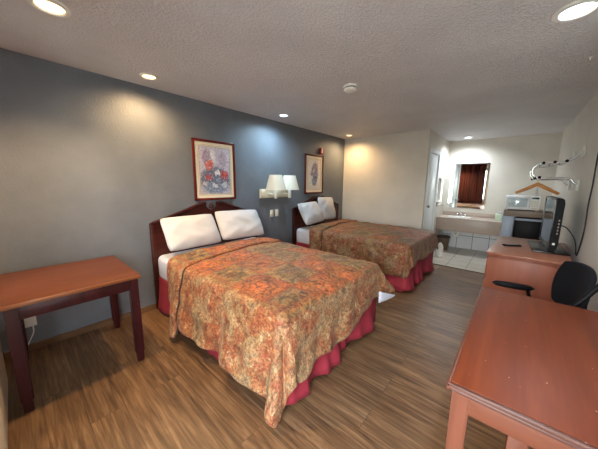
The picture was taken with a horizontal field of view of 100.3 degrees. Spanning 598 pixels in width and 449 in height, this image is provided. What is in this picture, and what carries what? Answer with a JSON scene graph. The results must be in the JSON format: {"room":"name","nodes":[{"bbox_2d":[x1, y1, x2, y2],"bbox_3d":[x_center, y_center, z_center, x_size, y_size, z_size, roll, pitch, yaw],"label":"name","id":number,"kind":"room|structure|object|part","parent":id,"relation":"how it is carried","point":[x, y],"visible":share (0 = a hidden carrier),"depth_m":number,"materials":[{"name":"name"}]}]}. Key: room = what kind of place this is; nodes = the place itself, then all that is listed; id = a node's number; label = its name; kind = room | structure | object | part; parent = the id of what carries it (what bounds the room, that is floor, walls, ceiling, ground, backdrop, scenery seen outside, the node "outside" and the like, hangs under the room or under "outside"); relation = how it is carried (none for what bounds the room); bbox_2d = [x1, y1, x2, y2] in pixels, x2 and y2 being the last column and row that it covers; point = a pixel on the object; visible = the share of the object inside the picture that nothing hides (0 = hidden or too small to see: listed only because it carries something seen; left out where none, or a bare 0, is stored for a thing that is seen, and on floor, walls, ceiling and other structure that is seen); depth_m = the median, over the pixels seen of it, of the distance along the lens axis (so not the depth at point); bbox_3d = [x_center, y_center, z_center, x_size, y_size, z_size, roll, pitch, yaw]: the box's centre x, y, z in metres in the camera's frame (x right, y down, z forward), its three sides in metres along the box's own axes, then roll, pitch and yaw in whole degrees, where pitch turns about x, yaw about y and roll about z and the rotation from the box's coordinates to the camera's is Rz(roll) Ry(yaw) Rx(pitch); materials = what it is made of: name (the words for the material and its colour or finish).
{"room":"hotel room","nodes":[
{"label":"hotel room","id":0,"kind":"room"},
{"bbox_2d":[0,48,344,352],"bbox_3d":[-0.815,-0.376,3.688,0.100,2.400,5.593,9,12,40],"label":"wall","id":1,"kind":"structure","parent":0,"point":[89,160],"depth_m":2.40,"materials":[{"name":"grey paint"}]},
{"bbox_2d":[24,316,36,344],"bbox_3d":[-2.267,0.913,2.098,0.062,0.325,0.104,9,12,40],"label":"wall outlet","id":2,"kind":"object","parent":1,"relation":"attached to","point":[28,322],"visible":0.65,"depth_m":2.09,"materials":[{"name":"white plastic"}]},
{"bbox_3d":[-2.279,0.808,2.108,0.007,0.120,0.080,9,12,40],"label":"plate","id":3,"kind":"part","parent":2,"relation":"part of","materials":[{"name":"white plastic"}]},
{"bbox_2d":[3,303,156,359],"bbox_3d":[-0.785,0.785,3.843,0.012,0.060,5.393,9,12,40],"label":"baseboard","id":4,"kind":"structure","parent":1,"relation":"attached to","point":[6,355],"depth_m":2.34,"materials":[{"name":"brown wood"}]},
{"bbox_2d":[191,137,235,200],"bbox_3d":[-1.079,-0.693,3.225,0.026,0.748,0.594,9,12,40],"label":"framed picture","id":5,"kind":"object","parent":1,"relation":"attached to","point":[214,178],"visible":1,"depth_m":3.20,"materials":[{"name":"multicoloured paper"}]},
{"bbox_2d":[199,146,230,193],"bbox_3d":[-1.079,-0.693,3.225,0.002,0.580,0.426,9,12,40],"label":"print","id":6,"kind":"object","parent":5,"relation":"attached to","point":[214,161],"depth_m":3.22},
{"bbox_2d":[259,175,298,198],"bbox_3d":[-0.268,-0.596,3.934,0.356,0.355,0.630,9,12,40],"label":"wall lamp","id":7,"kind":"object","parent":1,"relation":"attached to","point":[277,186],"visible":1,"depth_m":3.88,"materials":[{"name":"beige fabric"}]},
{"bbox_3d":[-0.386,-0.508,4.053,0.045,0.140,0.630,9,12,40],"label":"plate","id":8,"kind":"part","parent":7,"relation":"part of","materials":[{"name":"beige metal"}]},
{"bbox_3d":[-0.352,-0.639,3.794,0.312,0.226,0.312,9,12,40],"label":"lamp shade","id":9,"kind":"part","parent":7,"relation":"part of","materials":[{"name":"white fabric"}]},
{"bbox_2d":[274,190,277,198],"bbox_3d":[-0.354,-0.496,3.818,0.056,0.195,0.055,9,12,40],"label":"socket","id":10,"kind":"object","parent":7,"relation":"attached to","point":[275,191],"depth_m":3.80,"materials":[{"name":"white plastic"}]},
{"bbox_3d":[-0.152,-0.674,4.021,0.312,0.226,0.312,9,12,40],"label":"lamp shade","id":11,"kind":"part","parent":7,"relation":"part of","materials":[{"name":"white fabric"}]},
{"bbox_2d":[304,153,323,193],"bbox_3d":[0.295,-0.961,4.781,0.026,0.730,0.565,9,12,40],"label":"framed picture","id":12,"kind":"object","parent":1,"relation":"attached to","point":[314,164],"visible":1,"depth_m":4.76,"materials":[{"name":"paper"}]},
{"bbox_2d":[308,159,320,188],"bbox_3d":[0.295,-0.961,4.781,0.002,0.554,0.389,9,12,40],"label":"print","id":13,"kind":"object","parent":12,"relation":"attached to","point":[314,165],"depth_m":4.78},
{"bbox_2d":[319,148,323,153],"bbox_3d":[0.444,-1.429,4.848,0.056,0.115,0.110,9,12,40],"label":"fire alarm","id":14,"kind":"object","parent":1,"relation":"attached to","point":[321,150],"visible":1,"depth_m":4.82,"materials":[{"name":"red plastic"}]},
{"bbox_2d":[4,246,533,448],"bbox_3d":[1.092,0.964,3.377,3.688,0.100,7.320,9,12,40],"label":"floor","id":15,"kind":"structure","parent":0,"point":[387,390],"depth_m":1.74,"materials":[{"name":"brown wood"}]},
{"bbox_2d":[0,343,7,448],"bbox_3d":[-1.807,1.003,1.340,1.083,0.426,0.270,9,12,40],"label":"air conditioner","id":16,"kind":"object","parent":15,"relation":"on","point":[3,375],"visible":1,"depth_m":1.47,"materials":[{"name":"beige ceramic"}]},
{"bbox_2d":[0,255,144,413],"bbox_3d":[-1.759,0.744,1.979,0.783,0.728,0.715,9,12,40],"label":"table","id":17,"kind":"object","parent":15,"relation":"on","point":[24,294],"visible":1,"depth_m":1.75,"materials":[{"name":"brown wood"}]},
{"bbox_3d":[-1.704,0.833,1.525,0.058,0.704,0.062,9,12,40],"label":"leg","id":18,"kind":"part","parent":17,"relation":"part of","materials":[{"name":"red wood"}]},
{"bbox_3d":[-2.222,0.753,1.969,0.058,0.704,0.062,9,12,40],"label":"leg","id":19,"kind":"part","parent":17,"relation":"part of","materials":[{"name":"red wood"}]},
{"bbox_3d":[-1.812,0.680,2.434,0.058,0.704,0.062,9,12,40],"label":"leg","id":20,"kind":"part","parent":17,"relation":"part of","materials":[{"name":"red wood"}]},
{"bbox_3d":[-1.294,0.760,1.990,0.058,0.704,0.062,9,12,40],"label":"leg","id":21,"kind":"part","parent":17,"relation":"part of","materials":[{"name":"red wood"}]},
{"bbox_2d":[149,201,376,404],"bbox_3d":[-0.375,0.413,2.634,2.083,1.198,1.479,9,12,40],"label":"bed","id":22,"kind":"object","parent":15,"relation":"on","point":[160,252],"visible":0.22,"depth_m":2.69,"materials":[{"name":"white fabric"}]},
{"bbox_3d":[-1.598,0.481,2.791,0.048,0.985,0.056,9,12,40],"label":"post","id":23,"kind":"part","parent":22,"relation":"part of","materials":[{"name":"brown wood"}]},
{"bbox_2d":[160,214,220,250],"bbox_3d":[-1.196,0.072,2.817,0.245,0.336,0.619,8,12,39],"label":"pillow","id":24,"kind":"object","parent":22,"relation":"on","point":[181,232],"visible":1,"depth_m":2.72,"materials":[{"name":"white fabric"}]},
{"bbox_3d":[-1.114,-0.187,3.202,0.028,0.215,1.411,9,12,40],"label":"molding","id":25,"kind":"part","parent":22,"relation":"part of","materials":[{"name":"brown wood"}]},
{"bbox_3d":[-1.135,0.158,3.274,0.040,0.916,1.464,9,12,40],"label":"headboard","id":26,"kind":"part","parent":22,"relation":"part of","materials":[{"name":"brown wood"}]},
{"bbox_3d":[-0.382,0.503,2.649,1.970,0.275,1.380,9,12,40],"label":"mattress","id":27,"kind":"part","parent":22,"relation":"part of","materials":[{"name":"white fabric"}]},
{"bbox_2d":[215,210,263,239],"bbox_3d":[-0.767,-0.013,3.297,0.251,0.350,0.650,10,13,44],"label":"pillow","id":28,"kind":"object","parent":22,"relation":"on","point":[233,224],"visible":1,"depth_m":3.21,"materials":[{"name":"white fabric"}]},
{"bbox_2d":[167,237,394,427],"bbox_3d":[-0.221,0.657,2.500,1.854,0.698,1.709,9,12,40],"label":"quilt","id":29,"kind":"object","parent":22,"relation":"on","point":[270,308],"visible":1,"depth_m":1.92,"materials":[{"name":"fabric"}]},
{"bbox_2d":[292,196,433,291],"bbox_3d":[1.135,0.145,4.348,2.083,1.198,1.479,9,12,40],"label":"bed","id":30,"kind":"object","parent":15,"relation":"on","point":[300,230],"visible":0.2,"depth_m":4.28,"materials":[{"name":"red fabric"}]},
{"bbox_3d":[-0.089,0.214,4.505,0.048,0.985,0.056,9,12,40],"label":"post","id":31,"kind":"part","parent":30,"relation":"part of","materials":[{"name":"brown wood"}]},
{"bbox_3d":[1.128,0.235,4.362,1.970,0.275,1.380,9,12,40],"label":"mattress","id":32,"kind":"part","parent":30,"relation":"part of","materials":[{"name":"white fabric"}]},
{"bbox_2d":[298,201,323,224],"bbox_3d":[0.229,-0.210,4.436,0.254,0.365,0.605,8,12,37],"label":"pillow","id":33,"kind":"object","parent":30,"relation":"on","point":[311,213],"visible":1,"depth_m":4.29,"materials":[{"name":"white fabric"}]},
{"bbox_3d":[0.375,-0.110,4.988,0.040,0.916,1.464,9,12,40],"label":"headboard","id":34,"kind":"part","parent":30,"relation":"part of","materials":[{"name":"brown wood"}]},
{"bbox_3d":[0.395,-0.455,4.916,0.028,0.215,1.411,9,12,40],"label":"molding","id":35,"kind":"part","parent":30,"relation":"part of","materials":[{"name":"brown wood"}]},
{"bbox_2d":[318,197,335,218],"bbox_3d":[0.552,-0.324,4.898,0.536,0.432,0.207,-8,13,-43],"label":"pillow","id":36,"kind":"object","parent":30,"relation":"on","point":[326,204],"visible":0.88,"depth_m":4.80,"materials":[{"name":"white fabric"}]},
{"bbox_2d":[309,219,438,278],"bbox_3d":[1.266,0.325,4.234,1.737,0.609,1.552,9,12,40],"label":"quilt","id":37,"kind":"object","parent":30,"relation":"on","point":[396,250],"visible":0.95,"depth_m":3.69,"materials":[{"name":"brown fabric"}]},
{"bbox_2d":[436,243,442,256],"bbox_3d":[2.853,0.507,5.055,0.124,0.290,0.124,9,12,40],"label":"container","id":38,"kind":"object","parent":15,"relation":"on","point":[439,252],"visible":0.91,"depth_m":5.01,"materials":[{"name":"white plastic"}]},
{"bbox_2d":[437,235,450,249],"bbox_3d":[3.241,0.405,5.636,0.294,0.308,0.294,9,12,40],"label":"waste bin","id":39,"kind":"object","parent":15,"relation":"on","point":[444,239],"visible":0.73,"depth_m":5.54,"materials":[{"name":"brown plastic"}]},
{"bbox_2d":[433,263,484,273],"bbox_3d":[2.951,0.795,4.192,1.777,0.006,0.030,9,12,40],"label":"trim","id":40,"kind":"structure","parent":15,"relation":"on","point":[433,263],"depth_m":4.34,"materials":[{"name":"wood"}]},
{"bbox_2d":[445,286,597,448],"bbox_3d":[1.120,0.897,1.182,0.596,0.750,1.138,9,12,40],"label":"writing desk","id":41,"kind":"object","parent":15,"relation":"on","point":[525,368],"visible":1,"depth_m":0.93,"materials":[{"name":"brown wood"}]},
{"bbox_3d":[0.588,0.942,0.961,0.056,0.722,0.056,9,12,40],"label":"leg","id":42,"kind":"part","parent":41,"relation":"part of","materials":[{"name":"brown wood"}]},
{"bbox_3d":[0.727,0.994,0.880,0.052,0.650,0.050,9,12,40],"label":"support post","id":43,"kind":"part","parent":41,"relation":"part of","materials":[{"name":"brown wood"}]},
{"bbox_2d":[500,209,543,236],"bbox_3d":[4.304,0.212,4.801,0.650,0.985,0.596,9,12,40],"label":"stand","id":44,"kind":"object","parent":15,"relation":"on","point":[508,215],"visible":0.45,"depth_m":4.66,"materials":[{"name":"brown laminate"}]},
{"bbox_3d":[4.122,0.238,4.970,0.165,0.875,0.590,9,12,40],"label":"panel","id":45,"kind":"part","parent":44,"relation":"part of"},
{"bbox_2d":[504,195,540,211],"bbox_3d":[4.174,-0.402,4.671,0.474,0.267,0.386,9,12,40],"label":"microwave","id":46,"kind":"object","parent":44,"relation":"on","point":[519,202],"visible":1,"depth_m":4.52,"materials":[{"name":"beige plastic"}]},
{"bbox_3d":[4.007,-0.399,4.577,0.336,0.237,0.019,9,12,40],"label":"door","id":47,"kind":"part","parent":46,"relation":"part of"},
{"bbox_3d":[4.186,-0.371,4.425,0.128,0.237,0.017,9,12,40],"label":"control panel","id":48,"kind":"part","parent":46,"relation":"part of","materials":[{"name":"white plastic"}]},
{"bbox_2d":[512,217,541,239],"bbox_3d":[4.344,0.293,4.740,0.458,0.846,0.542,9,12,40],"label":"mini fridge","id":49,"kind":"object","parent":15,"relation":"on","point":[524,227],"visible":0.26,"depth_m":4.54,"materials":[{"name":"black plastic"}]},
{"bbox_3d":[4.197,-0.077,4.501,0.458,0.040,0.040,9,12,40],"label":"trim","id":50,"kind":"part","parent":49,"relation":"part of","materials":[{"name":"grey metal"}]},
{"bbox_2d":[483,236,571,301],"bbox_3d":[2.474,0.631,2.771,0.617,0.785,1.124,10,13,43],"label":"dresser","id":51,"kind":"object","parent":15,"relation":"on","point":[521,265],"visible":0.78,"depth_m":2.38,"materials":[{"name":"brown wood"}]},
{"bbox_3d":[2.097,0.402,2.732,0.020,0.200,0.512,10,13,43],"label":"drawer","id":52,"kind":"part","parent":51,"relation":"part of","materials":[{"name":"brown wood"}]},
{"bbox_2d":[502,244,521,246],"bbox_3d":[2.335,0.226,2.737,0.170,0.020,0.044,2,10,9],"label":"remote control","id":53,"kind":"object","parent":51,"relation":"on","point":[515,245],"visible":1,"depth_m":2.72,"materials":[{"name":"black plastic"}]},
{"bbox_3d":[2.487,0.276,2.703,0.591,0.030,1.112,10,13,43],"label":"molding","id":54,"kind":"part","parent":51,"relation":"part of","materials":[{"name":"brown wood"}]},
{"bbox_2d":[527,196,569,255],"bbox_3d":[2.705,-0.026,2.695,0.270,0.540,0.775,8,12,38],"label":"television","id":55,"kind":"object","parent":51,"relation":"on","point":[554,207],"visible":1,"depth_m":2.50,"materials":[{"name":"black plastic"}]},
{"bbox_2d":[562,226,576,254],"bbox_3d":[2.693,0.150,2.464,0.068,0.251,0.218,2,10,10],"label":"cable","id":56,"kind":"object","parent":55,"relation":"attached to","point":[562,226],"visible":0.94,"depth_m":2.47,"materials":[{"name":"black rubber"}]},
{"bbox_2d":[492,261,597,308],"bbox_3d":[1.715,0.704,1.855,0.541,0.923,0.582,6,11,30],"label":"office chair","id":57,"kind":"object","parent":15,"relation":"on","point":[574,284],"visible":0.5,"depth_m":1.75,"materials":[{"name":"black plastic"}]},
{"bbox_3d":[1.878,0.452,1.699,0.098,0.371,0.495,6,11,30],"label":"backrest","id":58,"kind":"part","parent":57,"relation":"part of","materials":[{"name":"black plastic"}]},
{"bbox_3d":[1.675,0.543,1.539,0.246,0.470,0.073,9,12,41],"label":"armrest","id":59,"kind":"part","parent":57,"relation":"part of","materials":[{"name":"black plastic"}]},
{"bbox_2d":[0,0,597,141],"bbox_3d":[1.119,-1.503,2.967,3.688,0.100,7.320,9,12,40],"label":"ceiling","id":60,"kind":"structure","parent":0,"point":[456,70],"depth_m":1.89,"materials":[{"name":"white paint"}]},
{"bbox_2d":[27,0,71,17],"bbox_3d":[-1.389,-1.212,1.391,0.187,0.011,0.187,9,12,40],"label":"recessed light","id":61,"kind":"object","parent":60,"relation":"in","point":[56,8],"visible":1,"depth_m":1.39,"materials":[{"name":"white plastic"}]},
{"bbox_2d":[139,73,158,79],"bbox_3d":[-1.386,-1.363,2.304,0.158,0.011,0.158,9,12,40],"label":"recessed light","id":62,"kind":"object","parent":60,"relation":"in","point":[148,76],"visible":1,"depth_m":2.29,"materials":[{"name":"white plastic"}]},
{"bbox_2d":[343,83,357,93],"bbox_3d":[0.512,-1.347,2.479,0.144,0.060,0.144,9,12,40],"label":"smoke detector","id":63,"kind":"object","parent":60,"relation":"attached to","point":[349,88],"visible":1,"depth_m":2.44,"materials":[{"name":"white plastic"}]},
{"bbox_3d":[0.512,-1.368,2.476,0.144,0.018,0.144,9,12,40],"label":"plate","id":64,"kind":"part","parent":63,"relation":"part of","materials":[{"name":"white plastic"}]},
{"bbox_2d":[551,0,597,22],"bbox_3d":[1.536,-1.178,1.376,0.211,0.011,0.211,9,12,40],"label":"recessed light","id":65,"kind":"object","parent":60,"relation":"in","point":[578,9],"visible":1,"depth_m":1.38,"materials":[{"name":"white plastic"}]},
{"bbox_2d":[342,129,431,228],"bbox_3d":[1.671,-0.592,5.150,1.711,2.400,0.100,9,12,40],"label":"wall partition","id":66,"kind":"structure","parent":0,"point":[385,176],"depth_m":4.96,"materials":[{"name":"beige paint"}]},
{"bbox_2d":[430,130,449,234],"bbox_3d":[2.845,-0.599,5.273,0.100,2.400,1.627,9,12,40],"label":"wall","id":67,"kind":"structure","parent":0,"point":[439,143],"depth_m":5.36,"materials":[{"name":"beige paint"}]},
{"bbox_2d":[423,148,440,229],"bbox_3d":[2.591,-0.393,4.964,0.163,2.090,0.790,9,12,40],"label":"door","id":68,"kind":"structure","parent":67,"relation":"in","point":[434,156],"depth_m":4.92,"materials":[{"name":"white paint"}]},
{"bbox_2d":[436,178,446,205],"bbox_3d":[3.156,-0.724,5.528,0.007,0.590,0.790,9,12,40],"label":"mirror","id":69,"kind":"object","parent":67,"relation":"attached to","point":[441,189],"visible":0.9,"depth_m":5.50,"materials":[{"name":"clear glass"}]},
{"bbox_2d":[443,132,562,236],"bbox_3d":[4.082,-0.597,5.342,1.877,2.400,0.100,9,12,40],"label":"wall","id":70,"kind":"structure","parent":0,"point":[511,159],"depth_m":5.05,"materials":[{"name":"beige paint"}]},
{"bbox_2d":[447,163,490,208],"bbox_3d":[3.741,-0.850,5.528,0.705,0.994,0.010,9,12,40],"label":"mirror","id":71,"kind":"object","parent":70,"relation":"attached to","point":[468,182],"visible":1,"depth_m":5.51,"materials":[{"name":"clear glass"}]},
{"bbox_2d":[436,210,502,236],"bbox_3d":[3.635,0.022,5.362,1.115,0.564,0.598,9,12,40],"label":"vanity","id":72,"kind":"object","parent":70,"relation":"attached to","point":[467,222],"visible":1,"depth_m":5.24,"materials":[{"name":"beige stone"}]},
{"bbox_2d":[437,215,501,223],"bbox_3d":[3.637,-0.125,5.338,1.115,0.030,0.598,9,12,40],"label":"countertop","id":73,"kind":"structure","parent":72,"relation":"on","point":[476,219],"depth_m":5.14,"materials":[{"name":"beige stone"}]},
{"bbox_2d":[448,216,470,218],"bbox_3d":[3.482,-0.089,5.427,0.460,0.157,0.332,9,12,40],"label":"sink basin","id":74,"kind":"object","parent":73,"relation":"in","point":[461,217],"depth_m":5.45,"materials":[{"name":"ceramic"}]},
{"bbox_2d":[495,212,502,220],"bbox_3d":[4.022,-0.171,5.019,0.113,0.171,0.120,9,12,40],"label":"tissue box","id":75,"kind":"object","parent":73,"relation":"on","point":[499,215],"visible":1,"depth_m":4.98,"materials":[{"name":"white cardboard"}]},
{"bbox_2d":[440,230,500,251],"bbox_3d":[3.825,0.304,5.634,1.119,0.520,0.012,9,12,40],"label":"wall tiles","id":76,"kind":"object","parent":70,"relation":"attached to","point":[471,241],"depth_m":5.60,"materials":[{"name":"tile"}]},
{"bbox_2d":[443,210,502,218],"bbox_3d":[3.827,-0.220,5.543,1.115,0.095,0.020,9,12,40],"label":"backsplash","id":77,"kind":"structure","parent":70,"relation":"attached to","point":[482,215],"depth_m":5.53,"materials":[{"name":"grey laminate"}]},
{"bbox_2d":[552,91,597,311],"bbox_3d":[2.458,-0.062,2.013,0.100,2.400,7.320,9,12,40],"label":"wall","id":78,"kind":"structure","parent":0,"point":[583,130],"depth_m":2.63,"materials":[{"name":"beige paint"}]},
{"bbox_2d":[529,145,586,190],"bbox_3d":[3.142,-0.672,3.093,0.406,0.487,0.780,9,12,40],"label":"coat rack","id":79,"kind":"object","parent":78,"relation":"attached to","point":[583,152],"visible":1,"depth_m":2.89,"materials":[{"name":"silver metal"}]},
{"bbox_2d":[515,180,559,194],"bbox_3d":[3.012,-0.490,3.149,0.417,0.225,0.048,9,12,40],"label":"hanger","id":80,"kind":"object","parent":79,"relation":"hanging from","point":[538,184],"visible":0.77,"depth_m":3.13,"materials":[{"name":"brown wood"}]},
{"bbox_2d":[576,153,597,255],"bbox_3d":[2.583,-0.304,2.207,0.014,1.226,0.100,9,12,40],"label":"cable","id":81,"kind":"object","parent":78,"relation":"attached to","point":[597,153],"visible":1,"depth_m":2.22,"materials":[{"name":"black rubber"}]}
]}

